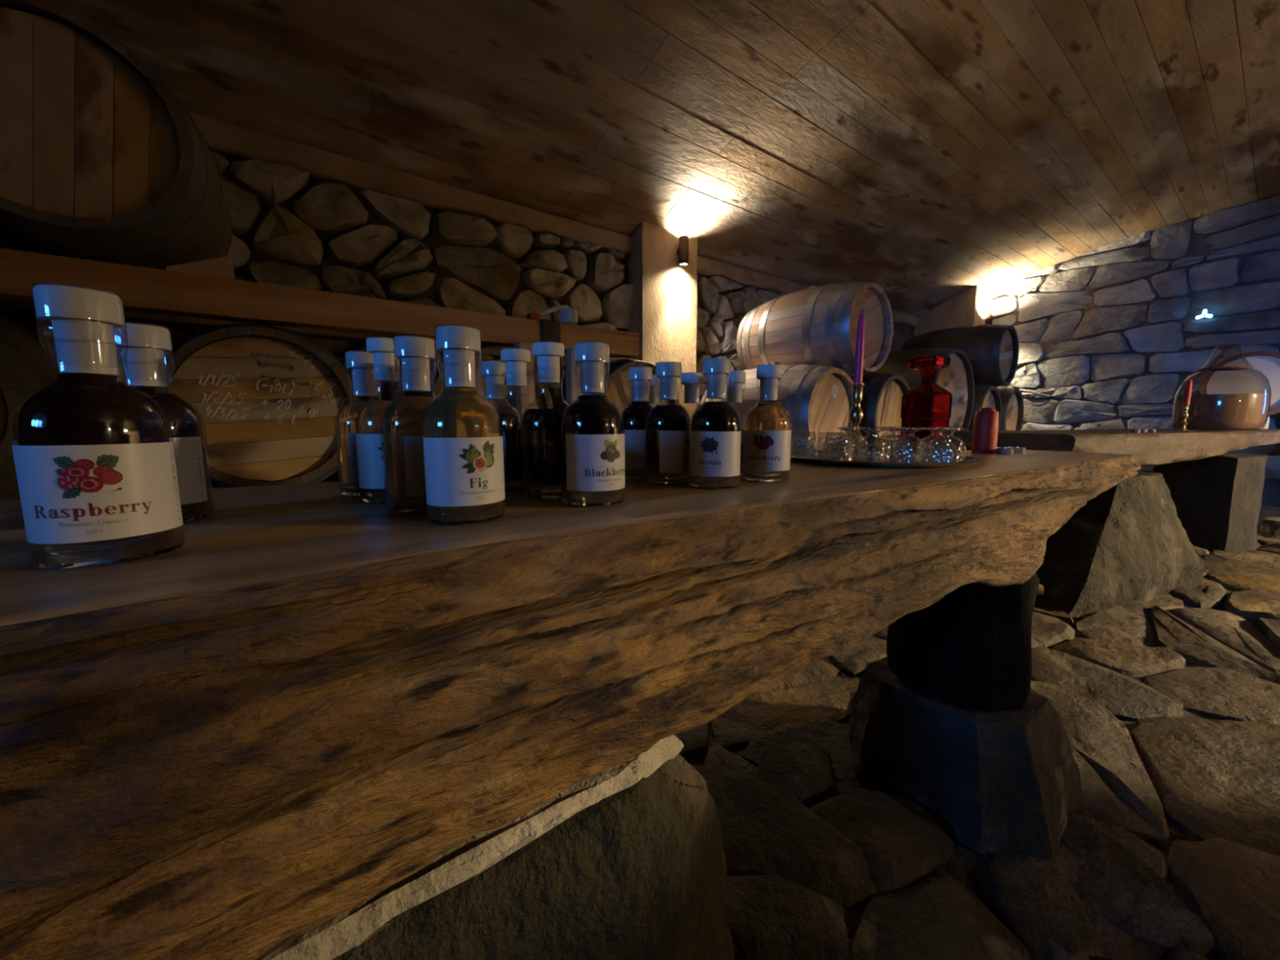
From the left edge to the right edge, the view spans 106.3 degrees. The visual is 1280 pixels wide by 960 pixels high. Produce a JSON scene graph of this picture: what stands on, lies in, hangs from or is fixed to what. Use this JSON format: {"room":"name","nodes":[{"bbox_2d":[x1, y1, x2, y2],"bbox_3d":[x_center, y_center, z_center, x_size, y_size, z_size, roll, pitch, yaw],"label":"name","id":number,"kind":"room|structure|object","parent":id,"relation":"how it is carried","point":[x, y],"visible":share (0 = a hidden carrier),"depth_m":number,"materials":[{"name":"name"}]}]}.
{"room":"wine cellar","nodes":[
{"label":"wine cellar","id":0,"kind":"room"},
{"bbox_2d":[0,150,914,487],"bbox_3d":[-0.137,-0.950,4.096,12.000,2.950,0.544,-5,9,-37],"label":"wall","id":1,"kind":"structure","parent":0,"point":[292,228],"depth_m":2.89,"materials":[{"name":"stone"}]},
{"bbox_2d":[187,111,920,327],"bbox_3d":[-0.038,-1.872,3.849,11.200,0.179,0.112,-5,9,-37],"label":"wooden beam","id":2,"kind":"structure","parent":1,"relation":"attached to","point":[222,137],"depth_m":2.88,"materials":[{"name":"wood"}]},
{"bbox_2d":[627,221,697,428],"bbox_3d":[0.191,-0.861,4.070,0.587,2.389,0.213,-5,9,-37],"label":"pillar","id":3,"kind":"structure","parent":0,"point":[664,301],"depth_m":3.87,"materials":[{"name":"paint"}]},
{"bbox_2d":[676,235,688,266],"bbox_3d":[0.351,-1.851,3.882,0.080,0.216,0.090,-5,9,-37],"label":"wall lamp","id":4,"kind":"object","parent":3,"relation":"attached to","point":[682,251],"visible":1,"depth_m":3.85,"materials":[{"name":"brown metal"}]},
{"bbox_2d":[50,0,1279,317],"bbox_3d":[1.920,-2.024,1.198,12.000,1.240,7.692,-5,9,-37],"label":"ceiling","id":5,"kind":"structure","parent":0,"point":[927,153],"depth_m":2.87,"materials":[{"name":"wood"}]},
{"bbox_2d":[913,284,993,450],"bbox_3d":[4.378,-1.318,6.836,0.630,2.609,0.752,-5,9,-37],"label":"pillar","id":6,"kind":"structure","parent":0,"point":[972,306],"depth_m":6.43,"materials":[{"name":"paint"}]},
{"bbox_2d":[985,318,992,324],"bbox_3d":[4.632,-2.028,6.388,0.080,0.216,0.090,-5,9,-37],"label":"wall lamp","id":7,"kind":"object","parent":6,"relation":"attached to","point":[988,322],"visible":0.27,"depth_m":6.34,"materials":[{"name":"brown metal"}]},
{"bbox_2d":[674,505,1279,959],"bbox_3d":[1.890,0.760,1.587,12.000,0.278,7.500,-5,9,-37],"label":"floor","id":8,"kind":"structure","parent":0,"point":[1166,706],"depth_m":1.31,"materials":[{"name":"stone"}]},
{"bbox_2d":[212,479,338,488],"bbox_3d":[-1.396,0.287,2.332,3.700,0.531,0.600,-5,9,-37],"label":"rails","id":9,"kind":"object","parent":8,"relation":"on","point":[333,480],"visible":0.02,"depth_m":2.44,"materials":[{"name":"brown wood"}]},
{"bbox_2d":[0,316,62,500],"bbox_3d":[-2.292,-0.236,1.589,0.688,0.689,0.940,-5,9,-37],"label":"wine barrel","id":10,"kind":"object","parent":9,"relation":"on","point":[24,368],"visible":0.3,"depth_m":1.43,"materials":[{"name":"brown wood"}]},
{"bbox_2d":[149,322,362,488],"bbox_3d":[-1.618,-0.299,2.091,0.688,0.689,0.940,-5,9,-37],"label":"wine barrel","id":11,"kind":"object","parent":9,"relation":"on","point":[268,398],"visible":0.73,"depth_m":1.75,"materials":[{"name":"brown wood"}]},
{"bbox_2d":[0,299,565,359],"bbox_3d":[-1.692,-0.726,2.221,3.245,0.090,0.140,-5,9,-37],"label":"beam","id":12,"kind":"structure","parent":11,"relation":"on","point":[6,306],"depth_m":2.03,"materials":[{"name":"brown wood"}]},
{"bbox_2d":[388,344,552,413],"bbox_3d":[-0.944,-0.361,2.592,0.688,0.689,0.940,-5,9,-37],"label":"wine barrel","id":13,"kind":"object","parent":9,"relation":"on","point":[543,399],"visible":0.17,"depth_m":2.24,"materials":[{"name":"brown wood"}]},
{"bbox_2d":[547,357,679,416],"bbox_3d":[-0.272,-0.424,3.092,0.688,0.689,0.940,-5,9,-37],"label":"wine barrel","id":14,"kind":"object","parent":9,"relation":"on","point":[617,389],"visible":0.12,"depth_m":2.69,"materials":[{"name":"brown wood"}]},
{"bbox_2d":[514,342,535,428],"bbox_3d":[-0.537,-0.040,2.296,0.070,1.190,0.062,-5,9,-37],"label":"timber post","id":15,"kind":"object","parent":8,"relation":"on","point":[522,393],"visible":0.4,"depth_m":2.22,"materials":[{"name":"brown wood"}]},
{"bbox_2d":[332,753,734,959],"bbox_3d":[-0.322,0.545,0.544,0.976,0.532,0.583,-5,9,-37],"label":"support","id":16,"kind":"object","parent":8,"relation":"on","point":[638,873],"visible":0.35,"depth_m":0.42,"materials":[{"name":"grey stone"}]},
{"bbox_2d":[262,734,684,959],"bbox_3d":[-0.258,0.305,0.391,0.664,0.046,0.191,-5,9,-37],"label":"stone","id":17,"kind":"object","parent":16,"relation":"on","point":[482,851],"visible":0.22,"depth_m":0.38,"materials":[{"name":"stone"}]},
{"bbox_2d":[0,449,1141,959],"bbox_3d":[-0.091,0.142,0.575,3.109,0.246,0.682,-4,8,-30],"label":"table","id":18,"kind":"object","parent":17,"relation":"on","point":[227,743],"visible":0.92,"depth_m":0.32,"materials":[{"name":"brown wood"}]},
{"bbox_2d":[10,282,185,568],"bbox_3d":[-0.349,-0.034,0.309,0.069,0.170,0.070,-5,9,-36],"label":"bottle","id":19,"kind":"object","parent":18,"relation":"on","point":[95,460],"visible":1,"depth_m":0.29,"materials":[{"name":"clear glass"}]},
{"bbox_2d":[53,450,179,519],"bbox_3d":[-0.324,0.007,0.302,0.013,0.048,0.053,3,8,25],"label":"picture","id":20,"kind":"object","parent":19,"relation":"on","point":[88,485],"depth_m":0.29,"materials":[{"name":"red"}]},
{"bbox_2d":[113,321,214,522],"bbox_3d":[-0.428,-0.048,0.421,0.069,0.170,0.070,-2,7,-17],"label":"bottle","id":21,"kind":"object","parent":18,"relation":"on","point":[148,344],"visible":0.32,"depth_m":0.41,"materials":[{"name":"clear glass"}]},
{"bbox_2d":[334,350,382,496],"bbox_3d":[-0.331,-0.069,0.585,0.070,0.170,0.069,2,7,13],"label":"bottle","id":22,"kind":"object","parent":18,"relation":"on","point":[358,362],"visible":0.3,"depth_m":0.56,"materials":[{"name":"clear glass"}]},
{"bbox_2d":[355,337,404,502],"bbox_3d":[-0.279,-0.066,0.536,0.069,0.176,0.070,-4,8,-31],"label":"bottle","id":23,"kind":"object","parent":18,"relation":"on","point":[368,437],"visible":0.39,"depth_m":0.51,"materials":[{"name":"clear glass"}]},
{"bbox_2d":[377,442,385,462],"bbox_3d":[-0.262,-0.033,0.512,0.032,0.028,0.004,-4,8,-31],"label":"picture","id":24,"kind":"object","parent":23,"relation":"on","point":[380,448],"depth_m":0.51,"materials":[{"name":"white"}]},
{"bbox_2d":[380,334,436,512],"bbox_3d":[-0.222,-0.056,0.483,0.070,0.170,0.069,0,7,3],"label":"bottle","id":25,"kind":"object","parent":18,"relation":"on","point":[404,485],"visible":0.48,"depth_m":0.46,"materials":[{"name":"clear glass"}]},
{"bbox_2d":[420,324,505,524],"bbox_3d":[-0.160,-0.050,0.432,0.069,0.170,0.070,-6,9,-40],"label":"bottle","id":26,"kind":"object","parent":18,"relation":"on","point":[464,480],"visible":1,"depth_m":0.41,"materials":[{"name":"clear glass"}]},
{"bbox_2d":[457,440,494,473],"bbox_3d":[-0.139,-0.020,0.410,0.032,0.028,0.004,-6,9,-40],"label":"picture","id":27,"kind":"object","parent":26,"relation":"on","point":[473,456],"depth_m":0.41,"materials":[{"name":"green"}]},
{"bbox_2d":[480,360,521,428],"bbox_3d":[-0.201,-0.080,0.674,0.069,0.170,0.070,-1,7,-6],"label":"bottle","id":28,"kind":"object","parent":18,"relation":"on","point":[492,370],"visible":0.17,"depth_m":0.65,"materials":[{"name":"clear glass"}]},
{"bbox_2d":[494,348,537,492],"bbox_3d":[-0.157,-0.076,0.617,0.069,0.176,0.070,-2,7,-12],"label":"bottle","id":29,"kind":"object","parent":18,"relation":"on","point":[516,360],"visible":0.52,"depth_m":0.59,"materials":[{"name":"clear glass"}]},
{"bbox_2d":[520,342,569,498],"bbox_3d":[-0.106,-0.070,0.566,0.069,0.176,0.070,1,7,4],"label":"bottle","id":30,"kind":"object","parent":18,"relation":"on","point":[542,437],"visible":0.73,"depth_m":0.54,"materials":[{"name":"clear glass"}]},
{"bbox_2d":[579,373,599,395],"bbox_3d":[-0.077,-0.091,0.765,0.069,0.168,0.070,0,7,-1],"label":"bottle","id":31,"kind":"object","parent":18,"relation":"on","point":[580,374],"visible":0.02,"depth_m":0.75,"materials":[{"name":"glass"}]},
{"bbox_2d":[560,341,625,506],"bbox_3d":[-0.051,-0.060,0.518,0.069,0.170,0.070,-6,9,-38],"label":"bottle","id":32,"kind":"object","parent":18,"relation":"on","point":[593,474],"visible":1,"depth_m":0.49,"materials":[{"name":"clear glass"}]},
{"bbox_2d":[600,439,619,462],"bbox_3d":[-0.030,-0.030,0.495,0.025,0.024,0.003,-6,9,-38],"label":"picture","id":33,"kind":"object","parent":32,"relation":"on","point":[611,456],"depth_m":0.49},
{"bbox_2d":[620,365,653,479],"bbox_3d":[0.001,-0.089,0.747,0.069,0.170,0.070,-4,8,-30],"label":"bottle","id":34,"kind":"object","parent":18,"relation":"on","point":[634,415],"visible":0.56,"depth_m":0.72,"materials":[{"name":"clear glass"}]},
{"bbox_2d":[648,373,659,404],"bbox_3d":[0.022,-0.105,0.875,0.069,0.170,0.070,1,7,6],"label":"bottle","id":35,"kind":"object","parent":18,"relation":"on","point":[653,398],"visible":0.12,"depth_m":0.86,"materials":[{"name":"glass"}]},
{"bbox_2d":[644,361,691,484],"bbox_3d":[0.041,-0.082,0.689,0.070,0.170,0.069,4,8,27],"label":"bottle","id":36,"kind":"object","parent":18,"relation":"on","point":[668,427],"visible":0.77,"depth_m":0.67,"materials":[{"name":"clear glass"}]},
{"bbox_2d":[680,372,702,430],"bbox_3d":[0.089,-0.099,0.831,0.069,0.168,0.070,1,7,11],"label":"bottle","id":37,"kind":"object","parent":18,"relation":"on","point":[691,381],"visible":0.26,"depth_m":0.81,"materials":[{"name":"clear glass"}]},
{"bbox_2d":[688,357,741,488],"bbox_3d":[0.101,-0.076,0.645,0.069,0.170,0.070,3,8,21],"label":"bottle","id":38,"kind":"object","parent":18,"relation":"on","point":[715,434],"visible":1,"depth_m":0.62,"materials":[{"name":"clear glass"}]},
{"bbox_2d":[700,436,719,454],"bbox_3d":[0.089,-0.044,0.617,0.025,0.023,0.002,3,8,21],"label":"picture","id":39,"kind":"object","parent":38,"relation":"on","point":[708,445],"depth_m":0.62,"materials":[{"name":"white"}]},
{"bbox_2d":[725,370,750,475],"bbox_3d":[0.156,-0.095,0.802,0.069,0.168,0.070,2,7,13],"label":"bottle","id":40,"kind":"object","parent":18,"relation":"on","point":[738,378],"visible":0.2,"depth_m":0.78,"materials":[{"name":"clear glass"}]},
{"bbox_2d":[742,364,791,481],"bbox_3d":[0.190,-0.084,0.715,0.069,0.168,0.070,3,8,25],"label":"bottle","id":41,"kind":"object","parent":18,"relation":"on","point":[766,439],"visible":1,"depth_m":0.69,"materials":[{"name":"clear glass"}]},
{"bbox_2d":[753,434,773,449],"bbox_3d":[0.176,-0.054,0.688,0.029,0.021,0.004,3,8,25],"label":"picture","id":42,"kind":"object","parent":41,"relation":"on","point":[763,443],"depth_m":0.69},
{"bbox_2d":[790,449,980,467],"bbox_3d":[0.515,-0.049,1.057,0.384,0.012,0.384,-5,9,-37],"label":"serving tray","id":43,"kind":"object","parent":18,"relation":"on","point":[937,460],"visible":0.77,"depth_m":1.02,"materials":[{"name":"silver metal"}]},
{"bbox_2d":[790,431,817,458],"bbox_3d":[0.370,-0.080,1.089,0.065,0.060,0.065,-5,9,-37],"label":"shot glass","id":44,"kind":"object","parent":43,"relation":"on","point":[815,437],"visible":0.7,"depth_m":1.08,"materials":[{"name":"clear glass"}]},
{"bbox_2d":[813,431,846,460],"bbox_3d":[0.407,-0.072,1.023,0.065,0.060,0.065,-5,9,-37],"label":"shot glass","id":45,"kind":"object","parent":43,"relation":"on","point":[819,438],"visible":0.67,"depth_m":1.02,"materials":[{"name":"clear glass"}]},
{"bbox_2d":[821,432,855,462],"bbox_3d":[0.398,-0.064,0.961,0.065,0.060,0.065,-5,9,-37],"label":"shot glass","id":46,"kind":"object","parent":43,"relation":"on","point":[853,455],"visible":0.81,"depth_m":0.96,"materials":[{"name":"clear glass"}]},
{"bbox_2d":[831,426,866,459],"bbox_3d":[0.465,-0.083,1.065,0.071,0.071,0.071,-5,9,-37],"label":"glass","id":47,"kind":"object","parent":43,"relation":"on","point":[840,428],"visible":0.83,"depth_m":1.06,"materials":[{"name":"clear glass"}]},
{"bbox_2d":[835,426,868,457],"bbox_3d":[0.502,-0.091,1.136,0.071,0.071,0.071,-5,9,-37],"label":"glass","id":48,"kind":"object","parent":43,"relation":"on","point":[859,435],"visible":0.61,"depth_m":1.13,"materials":[{"name":"clear glass"}]},
{"bbox_2d":[837,383,872,455],"bbox_3d":[0.543,-0.151,1.208,0.086,0.178,0.086,-5,9,-37],"label":"candlestick","id":49,"kind":"object","parent":43,"relation":"on","point":[855,415],"visible":0.78,"depth_m":1.20,"materials":[{"name":"gold metal"}]},
{"bbox_2d":[853,308,865,383],"bbox_3d":[0.543,-0.323,1.187,0.020,0.194,0.020,-5,9,-37],"label":"taper candle","id":50,"kind":"object","parent":49,"relation":"on","point":[860,344],"visible":1,"depth_m":1.18,"materials":[{"name":"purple wax"}]},
{"bbox_2d":[853,427,891,462],"bbox_3d":[0.468,-0.070,0.967,0.071,0.071,0.071,-5,9,-37],"label":"glass","id":51,"kind":"object","parent":43,"relation":"on","point":[868,429],"visible":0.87,"depth_m":0.96,"materials":[{"name":"clear glass"}]},
{"bbox_2d":[873,426,906,457],"bbox_3d":[0.596,-0.092,1.144,0.071,0.071,0.071,-5,9,-37],"label":"glass","id":52,"kind":"object","parent":43,"relation":"on","point":[897,435],"visible":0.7,"depth_m":1.14,"materials":[{"name":"clear glass"}]},
{"bbox_2d":[876,426,912,459],"bbox_3d":[0.567,-0.083,1.067,0.071,0.071,0.071,-5,9,-37],"label":"glass","id":53,"kind":"object","parent":43,"relation":"on","point":[891,429],"visible":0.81,"depth_m":1.06,"materials":[{"name":"clear glass"}]},
{"bbox_2d":[888,426,928,462],"bbox_3d":[0.555,-0.073,0.992,0.071,0.071,0.071,-5,9,-37],"label":"glass","id":54,"kind":"object","parent":43,"relation":"on","point":[899,429],"visible":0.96,"depth_m":0.99,"materials":[{"name":"clear glass"}]},
{"bbox_2d":[916,426,955,460],"bbox_3d":[0.651,-0.081,1.055,0.071,0.071,0.071,-5,9,-37],"label":"glass","id":55,"kind":"object","parent":43,"relation":"on","point":[931,430],"visible":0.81,"depth_m":1.05,"materials":[{"name":"clear glass"}]},
{"bbox_2d":[925,427,966,462],"bbox_3d":[0.623,-0.071,0.976,0.071,0.071,0.071,-5,9,-37],"label":"glass","id":56,"kind":"object","parent":43,"relation":"on","point":[941,430],"visible":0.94,"depth_m":0.97,"materials":[{"name":"clear glass"}]},
{"bbox_2d":[897,355,952,453],"bbox_3d":[0.749,-0.194,1.257,0.091,0.251,0.091,-2,8,-19],"label":"decanter","id":57,"kind":"object","parent":18,"relation":"on","point":[927,404],"visible":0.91,"depth_m":1.22,"materials":[{"name":"red glass"}]},
{"bbox_2d":[971,407,999,453],"bbox_3d":[0.950,-0.138,1.321,0.057,0.124,0.057,-5,9,-37],"label":"pillar candle","id":58,"kind":"object","parent":18,"relation":"on","point":[985,426],"visible":1,"depth_m":1.30,"materials":[{"name":"red wax"}]},
{"bbox_2d":[995,447,1013,454],"bbox_3d":[0.966,-0.077,1.271,0.039,0.016,0.039,-5,9,-37],"label":"tealight","id":59,"kind":"object","parent":18,"relation":"on","point":[1007,451],"visible":1,"depth_m":1.26,"materials":[{"name":"white metal"}]},
{"bbox_2d":[1011,447,1026,453],"bbox_3d":[1.013,-0.080,1.291,0.039,0.016,0.039,-5,9,-37],"label":"tealight","id":60,"kind":"object","parent":18,"relation":"on","point":[1016,450],"visible":0.77,"depth_m":1.27,"materials":[{"name":"white metal"}]},
{"bbox_2d":[565,347,582,408],"bbox_3d":[-0.321,-0.060,2.457,0.080,1.190,0.062,-5,9,-37],"label":"timber post","id":61,"kind":"object","parent":8,"relation":"on","point":[571,384],"visible":0.22,"depth_m":2.37,"materials":[{"name":"brown wood"}]},
{"bbox_2d":[724,875,848,959],"bbox_3d":[0.185,0.727,0.765,0.306,0.118,0.162,-1,7,-6],"label":"rock","id":62,"kind":"object","parent":8,"relation":"on","point":[768,917],"visible":0.63,"depth_m":0.74,"materials":[{"name":"stone"}]},
{"bbox_2d":[701,764,878,909],"bbox_3d":[0.214,0.709,0.952,0.295,0.113,0.448,-5,9,-37],"label":"rock","id":63,"kind":"object","parent":8,"relation":"on","point":[766,830],"visible":0.52,"depth_m":0.89,"materials":[{"name":"stone"}]},
{"bbox_2d":[755,727,831,808],"bbox_3d":[0.372,0.698,1.144,0.170,0.094,0.290,7,10,43],"label":"rock","id":64,"kind":"object","parent":8,"relation":"on","point":[795,763],"visible":0.75,"depth_m":1.11,"materials":[{"name":"stone"}]},
{"bbox_2d":[808,787,954,893],"bbox_3d":[0.452,0.718,0.960,0.335,0.094,0.225,-5,9,-37],"label":"rock","id":65,"kind":"object","parent":8,"relation":"on","point":[901,843],"visible":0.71,"depth_m":0.93,"materials":[{"name":"stone"}]},
{"bbox_2d":[848,873,1030,959],"bbox_3d":[0.451,0.763,0.742,0.427,0.064,0.222,-5,9,-37],"label":"rock","id":66,"kind":"object","parent":8,"relation":"on","point":[935,917],"visible":0.99,"depth_m":0.78,"materials":[{"name":"stone"}]},
{"bbox_2d":[848,657,1082,860],"bbox_3d":[0.762,0.587,1.149,0.449,0.258,0.437,-5,9,-37],"label":"stone block","id":67,"kind":"object","parent":8,"relation":"on","point":[1006,781],"visible":0.77,"depth_m":0.99,"materials":[{"name":"grey stone"}]},
{"bbox_2d":[886,573,1044,712],"bbox_3d":[0.739,0.327,1.101,0.277,0.288,0.273,-5,9,-37],"label":"table leg","id":68,"kind":"object","parent":67,"relation":"on","point":[971,648],"visible":0.7,"depth_m":0.99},
{"bbox_2d":[976,851,1092,959],"bbox_3d":[0.697,0.751,0.879,0.256,0.050,0.191,-5,9,-37],"label":"rock","id":69,"kind":"object","parent":8,"relation":"on","point":[1031,896],"visible":0.73,"depth_m":0.83,"materials":[{"name":"grey stone"}]},
{"bbox_2d":[1059,817,1163,887],"bbox_3d":[0.912,0.742,0.962,0.170,0.045,0.169,3,8,26],"label":"rock","id":70,"kind":"object","parent":8,"relation":"on","point":[1082,839],"visible":0.59,"depth_m":0.93,"materials":[{"name":"stone"}]},
{"bbox_2d":[1035,471,1204,616],"bbox_3d":[2.292,0.265,2.561,1.156,0.651,0.720,-3,8,-22],"label":"support","id":71,"kind":"object","parent":8,"relation":"on","point":[1129,544],"visible":0.61,"depth_m":2.27,"materials":[{"name":"grey stone"}]},
{"bbox_2d":[948,428,1279,466],"bbox_3d":[3.300,-0.226,3.056,3.100,0.180,0.654,-3,8,-21],"label":"table","id":72,"kind":"object","parent":71,"relation":"on","point":[1165,446],"visible":0.79,"depth_m":2.50,"materials":[{"name":"brown wood"}]},
{"bbox_2d":[1129,429,1141,432],"bbox_3d":[2.543,-0.252,2.464,0.039,0.016,0.039,-5,9,-37],"label":"tealight","id":73,"kind":"object","parent":72,"relation":"on","point":[1131,430],"visible":1,"depth_m":2.45,"materials":[{"name":"white metal"}]},
{"bbox_2d":[1140,429,1147,432],"bbox_3d":[2.616,-0.256,2.500,0.039,0.016,0.039,-5,9,-37],"label":"tealight","id":74,"kind":"object","parent":72,"relation":"on","point":[1141,430],"visible":0.68,"depth_m":2.48,"materials":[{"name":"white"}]},
{"bbox_2d":[1147,429,1155,432],"bbox_3d":[2.700,-0.261,2.537,0.039,0.016,0.039,-5,9,-37],"label":"tealight","id":75,"kind":"object","parent":72,"relation":"on","point":[1148,430],"visible":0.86,"depth_m":2.52,"materials":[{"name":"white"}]},
{"bbox_2d":[1173,403,1192,431],"bbox_3d":[3.165,-0.365,2.790,0.077,0.160,0.077,-5,9,-37],"label":"candlestick","id":76,"kind":"object","parent":72,"relation":"on","point":[1184,415],"visible":0.99,"depth_m":2.78,"materials":[{"name":"gold metal"}]},
{"bbox_2d":[1182,377,1192,405],"bbox_3d":[3.165,-0.512,2.772,0.026,0.159,0.026,-5,9,-37],"label":"taper candle","id":77,"kind":"object","parent":76,"relation":"on","point":[1188,391],"visible":1,"depth_m":2.77,"materials":[{"name":"red wax"}]},
{"bbox_2d":[1171,343,1271,430],"bbox_3d":[3.745,-0.596,3.090,0.406,0.539,0.406,-5,9,-37],"label":"glass jar","id":78,"kind":"object","parent":72,"relation":"on","point":[1244,411],"visible":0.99,"depth_m":2.98,"materials":[{"name":"brown"}]},
{"bbox_2d":[1200,351,1279,429],"bbox_3d":[4.237,-0.621,3.333,0.100,0.530,0.460,-6,9,-39],"label":"panel","id":79,"kind":"object","parent":72,"relation":"on","point":[1246,380],"visible":0.54,"depth_m":3.32,"materials":[{"name":"white ceramic"}]},
{"bbox_2d":[1073,862,1217,959],"bbox_3d":[0.890,0.756,0.857,0.256,0.041,0.171,3,8,23],"label":"rock","id":80,"kind":"object","parent":8,"relation":"on","point":[1163,916],"visible":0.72,"depth_m":0.83,"materials":[{"name":"grey stone"}]},
{"bbox_2d":[1152,453,1267,551],"bbox_3d":[3.922,0.135,3.337,0.462,0.652,0.466,-3,8,-21],"label":"stone block","id":81,"kind":"object","parent":8,"relation":"on","point":[1217,500],"visible":0.66,"depth_m":3.15,"materials":[{"name":"grey stone"}]},
{"bbox_2d":[1257,516,1279,542],"bbox_3d":[4.726,0.374,3.398,0.460,0.184,0.358,-3,8,-23],"label":"stone block","id":82,"kind":"object","parent":8,"relation":"on","point":[1269,527],"visible":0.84,"depth_m":3.43,"materials":[{"name":"grey stone"}]},
{"bbox_3d":[2.332,0.016,4.511,4.300,0.530,0.620,-5,9,-37],"label":"rack","id":83,"kind":"object","parent":8,"relation":"on","visible":0},
{"bbox_2d":[699,362,853,451],"bbox_3d":[0.958,-0.474,3.424,0.688,0.712,0.940,-5,9,-37],"label":"wine barrel","id":84,"kind":"object","parent":83,"relation":"on","point":[817,398],"visible":0.34,"depth_m":3.05,"materials":[{"name":"brown wood"}]},
{"bbox_2d":[736,281,893,377],"bbox_3d":[1.274,-1.077,3.587,0.688,0.712,0.940,-5,9,-37],"label":"wine barrel","id":85,"kind":"object","parent":84,"relation":"on","point":[815,325],"visible":0.75,"depth_m":3.30,"materials":[{"name":"brown wood"}]},
{"bbox_2d":[851,372,910,451],"bbox_3d":[1.590,-0.522,3.895,0.688,0.689,0.940,-5,9,-37],"label":"wine barrel","id":86,"kind":"object","parent":83,"relation":"on","point":[882,393],"visible":0.22,"depth_m":3.49,"materials":[{"name":"brown wood"}]},
{"bbox_2d":[873,347,974,449],"bbox_3d":[2.425,-0.747,4.593,0.948,0.949,1.050,-5,9,-37],"label":"wine barrel","id":87,"kind":"object","parent":83,"relation":"on","point":[957,379],"visible":0.23,"depth_m":4.25,"materials":[{"name":"brown wood"}]},
{"bbox_2d":[954,383,1001,449],"bbox_3d":[3.134,-0.666,5.044,0.688,0.689,0.940,-5,9,-37],"label":"wine barrel","id":88,"kind":"object","parent":83,"relation":"on","point":[985,396],"visible":0.17,"depth_m":4.65,"materials":[{"name":"brown wood"}]},
{"bbox_2d":[901,324,1018,387],"bbox_3d":[3.410,-1.294,5.175,0.688,0.689,0.940,-5,9,-37],"label":"wine barrel","id":89,"kind":"object","parent":88,"relation":"on","point":[992,351],"visible":0.57,"depth_m":4.83,"materials":[{"name":"brown wood"}]},
{"bbox_2d":[996,386,1023,431],"bbox_3d":[3.686,-0.717,5.455,0.688,0.689,0.940,-5,9,-37],"label":"wine barrel","id":90,"kind":"object","parent":83,"relation":"on","point":[1012,402],"visible":0.16,"depth_m":5.12,"materials":[{"name":"brown wood"}]},
{"bbox_3d":[-2.545,0.130,0.933,0.120,1.190,0.110,-5,9,-37],"label":"timber post","id":91,"kind":"object","parent":8,"relation":"on","visible":0},
{"bbox_2d":[0,248,639,387],"bbox_3d":[-1.331,-0.543,1.758,3.245,0.321,0.124,-5,9,-37],"label":"wooden shelf","id":92,"kind":"object","parent":91,"relation":"on","point":[141,289],"visible":0.92,"depth_m":1.71,"materials":[{"name":"brown wood"}]},
{"bbox_2d":[0,0,232,270],"bbox_3d":[-1.868,-1.030,1.659,0.688,0.689,0.940,-5,9,-37],"label":"wine barrel","id":93,"kind":"object","parent":92,"relation":"on","point":[100,160],"visible":0.81,"depth_m":1.37,"materials":[{"name":"brown wood"}]},
{"bbox_2d":[165,255,234,279],"bbox_3d":[-1.496,-0.726,1.638,0.165,0.076,0.120,-5,9,-37],"label":"wedge","id":94,"kind":"object","parent":92,"relation":"on","point":[222,267],"visible":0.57,"depth_m":1.61,"materials":[{"name":"brown wood"}]},
{"bbox_2d":[526,304,577,324],"bbox_3d":[-0.435,-0.834,2.400,0.267,0.100,0.094,-5,9,-37],"label":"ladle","id":95,"kind":"object","parent":92,"relation":"on","point":[567,315],"visible":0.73,"depth_m":2.41,"materials":[{"name":"grey plastic"}]},
{"bbox_2d":[559,307,577,324],"bbox_3d":[-0.365,-0.833,2.453,0.094,0.083,0.094,-5,9,-37],"label":"cup","id":96,"kind":"object","parent":95,"relation":"on","point":[566,315],"depth_m":2.42,"materials":[{"name":"grey plastic"}]},
{"bbox_2d":[991,195,1279,506],"bbox_3d":[6.510,-1.362,4.766,0.507,3.600,7.426,-5,9,-37],"label":"wall","id":97,"kind":"structure","parent":0,"point":[1108,335],"depth_m":5.45,"materials":[{"name":"stone"}]},
{"bbox_2d":[1195,308,1213,319],"bbox_3d":[5.981,-1.754,5.082,0.118,0.100,0.120,-5,9,-37],"label":"lamp","id":98,"kind":"object","parent":97,"relation":"attached to","point":[1204,313],"visible":1,"depth_m":5.05,"materials":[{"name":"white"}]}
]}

